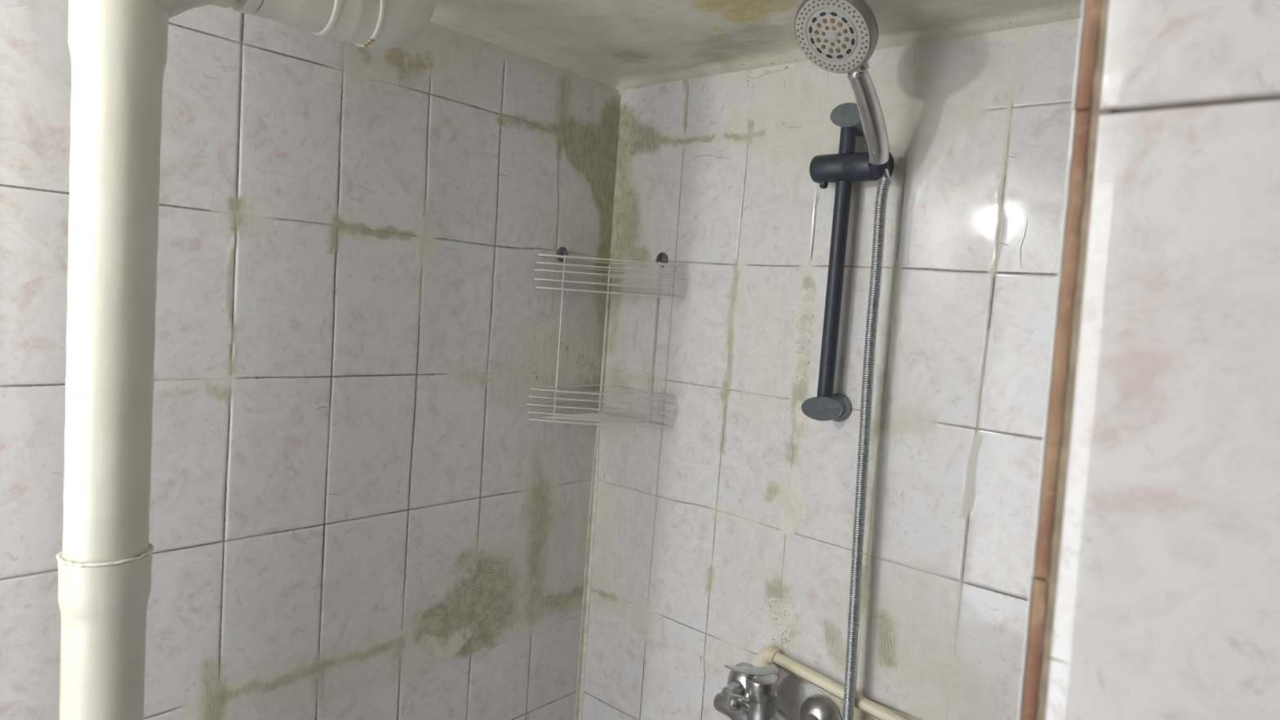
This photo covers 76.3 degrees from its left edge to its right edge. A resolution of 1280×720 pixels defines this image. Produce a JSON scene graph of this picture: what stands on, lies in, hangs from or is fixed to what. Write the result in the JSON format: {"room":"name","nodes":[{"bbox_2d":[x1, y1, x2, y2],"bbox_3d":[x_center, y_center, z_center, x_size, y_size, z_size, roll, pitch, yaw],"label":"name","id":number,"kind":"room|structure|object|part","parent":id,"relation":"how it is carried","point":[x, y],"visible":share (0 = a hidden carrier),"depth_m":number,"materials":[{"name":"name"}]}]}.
{"room":"damaged room","nodes":[
{"label":"damaged room","id":0,"kind":"room"},
{"bbox_2d":[0,0,621,719],"bbox_3d":[-1.229,0.367,1.139,0.121,2.301,3.200,8,6,41],"label":"wall","id":1,"kind":"structure","parent":0,"point":[358,509],"depth_m":1.68,"materials":[{"name":"tile"}]},
{"bbox_2d":[556,246,568,262],"bbox_3d":[-0.195,-0.274,2.113,0.021,0.039,0.040,8,6,41],"label":"wall hook","id":2,"kind":"object","parent":1,"relation":"attached to","point":[562,251],"visible":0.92,"depth_m":2.11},
{"bbox_2d":[526,253,685,428],"bbox_3d":[-0.086,-0.047,2.063,0.280,0.430,0.280,8,6,41],"label":"caddy","id":3,"kind":"object","parent":2,"relation":"hanging from","point":[593,416],"visible":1,"depth_m":2.09,"materials":[{"name":"white metal"}]},
{"bbox_2d":[528,412,671,428],"bbox_3d":[-0.102,0.162,2.089,0.266,0.004,0.266,8,6,41],"label":"basket","id":4,"kind":"object","parent":3,"relation":"on","point":[593,414],"depth_m":2.13,"materials":[{"name":"white metal"}]},
{"bbox_2d":[535,286,682,298],"bbox_3d":[-0.077,-0.170,2.058,0.273,0.004,0.273,8,6,41],"label":"basket","id":5,"kind":"object","parent":3,"relation":"on","point":[562,288],"depth_m":2.04,"materials":[{"name":"white metal"}]},
{"bbox_2d":[430,0,1081,96],"bbox_3d":[-0.204,-0.662,0.235,2.412,0.168,3.212,8,6,41],"label":"ceiling","id":6,"kind":"structure","parent":0,"point":[623,45],"depth_m":1.74,"materials":[{"name":"paint"}]},
{"bbox_2d":[582,17,1080,719],"bbox_3d":[0.808,0.481,1.561,2.400,2.303,0.121,8,6,41],"label":"wall","id":7,"kind":"structure","parent":0,"point":[724,533],"depth_m":1.82,"materials":[{"name":"tile"}]},
{"bbox_2d":[574,364,604,719],"bbox_3d":[-0.156,0.732,2.324,0.026,1.450,0.011,4,4,-4],"label":"trim","id":8,"kind":"structure","parent":7,"relation":"attached to","point":[593,505],"depth_m":2.31,"materials":[{"name":"white plastic"}]},
{"bbox_2d":[656,252,667,266],"bbox_3d":[0.052,-0.262,2.124,0.040,0.039,0.021,8,6,41],"label":"wall hook","id":9,"kind":"object","parent":7,"relation":"attached to","point":[662,257],"visible":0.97,"depth_m":2.12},
{"bbox_2d":[713,662,840,719],"bbox_3d":[0.239,0.784,1.789,0.299,0.213,0.294,8,6,41],"label":"mixer","id":10,"kind":"object","parent":7,"relation":"attached to","point":[750,692],"visible":1,"depth_m":1.80,"materials":[{"name":"silver metal"}]},
{"bbox_3d":[0.212,0.765,1.816,0.030,0.038,0.038,4,4,0],"label":"diverter knob","id":11,"kind":"part","parent":10,"relation":"part of","materials":[{"name":"silver metal"}]},
{"bbox_3d":[0.245,0.690,1.813,0.123,0.028,0.048,3,4,-13],"label":"lever","id":12,"kind":"part","parent":10,"relation":"part of","materials":[{"name":"silver metal"}]},
{"bbox_2d":[756,645,907,719],"bbox_3d":[0.665,0.996,1.578,1.081,0.558,0.040,8,6,41],"label":"pipe","id":13,"kind":"object","parent":7,"relation":"attached to","point":[769,655],"visible":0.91,"depth_m":1.80,"materials":[{"name":"beige plastic"}]},
{"bbox_2d":[800,102,893,422],"bbox_3d":[0.432,-0.203,1.728,0.181,0.685,0.114,8,6,41],"label":"shower rail","id":14,"kind":"object","parent":7,"relation":"attached to","point":[845,167],"visible":0.8,"depth_m":1.74,"materials":[{"name":"black plastic"}]},
{"bbox_2d":[794,0,890,179],"bbox_3d":[0.405,-0.512,1.548,0.159,0.298,0.295,8,6,41],"label":"shower","id":15,"kind":"object","parent":14,"relation":"attached to","point":[836,36],"visible":1,"depth_m":1.49,"materials":[{"name":"silver metal"}]},
{"bbox_3d":[0.347,-0.587,1.472,0.146,0.106,0.104,8,6,41],"label":"plate","id":16,"kind":"part","parent":15,"relation":"part of","materials":[{"name":"white plastic"}]},
{"bbox_2d":[842,177,891,719],"bbox_3d":[0.417,0.383,1.712,0.133,1.520,0.050,6,5,25],"label":"shower hose","id":17,"kind":"object","parent":15,"relation":"hanging from","point":[880,207],"visible":1,"depth_m":1.69,"materials":[{"name":"metal"}]},
{"bbox_3d":[0.445,-0.472,1.579,0.051,0.167,0.165,8,6,41],"label":"handle","id":18,"kind":"part","parent":15,"relation":"part of","materials":[{"name":"silver metal"}]},
{"bbox_3d":[0.497,-0.399,1.674,0.032,0.058,0.058,8,6,41],"label":"knob","id":19,"kind":"part","parent":14,"relation":"part of","materials":[{"name":"black plastic"}]},
{"bbox_2d":[1017,0,1279,719],"bbox_3d":[0.636,0.584,0.307,0.992,2.262,0.124,8,6,41],"label":"wall","id":20,"kind":"structure","parent":0,"point":[1153,593],"depth_m":0.50,"materials":[{"name":"tile"}]},
{"bbox_3d":[-0.378,1.665,0.487,2.520,0.060,3.320,8,6,41],"label":"floor","id":21,"kind":"structure","parent":0,"visible":0},
{"bbox_2d":[56,0,436,719],"bbox_3d":[-0.673,0.390,1.400,0.193,2.299,0.561,8,6,41],"label":"stack","id":22,"kind":"object","parent":21,"relation":"on","point":[118,48],"visible":1,"depth_m":1.17,"materials":[{"name":"beige paint"}]},
{"bbox_2d":[152,0,235,18],"bbox_3d":[-0.693,-0.556,1.174,0.124,0.185,0.193,8,6,41],"label":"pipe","id":23,"kind":"object","parent":22,"relation":"attached to","point":[162,9],"depth_m":1.17,"materials":[{"name":"beige paint"}]}
]}

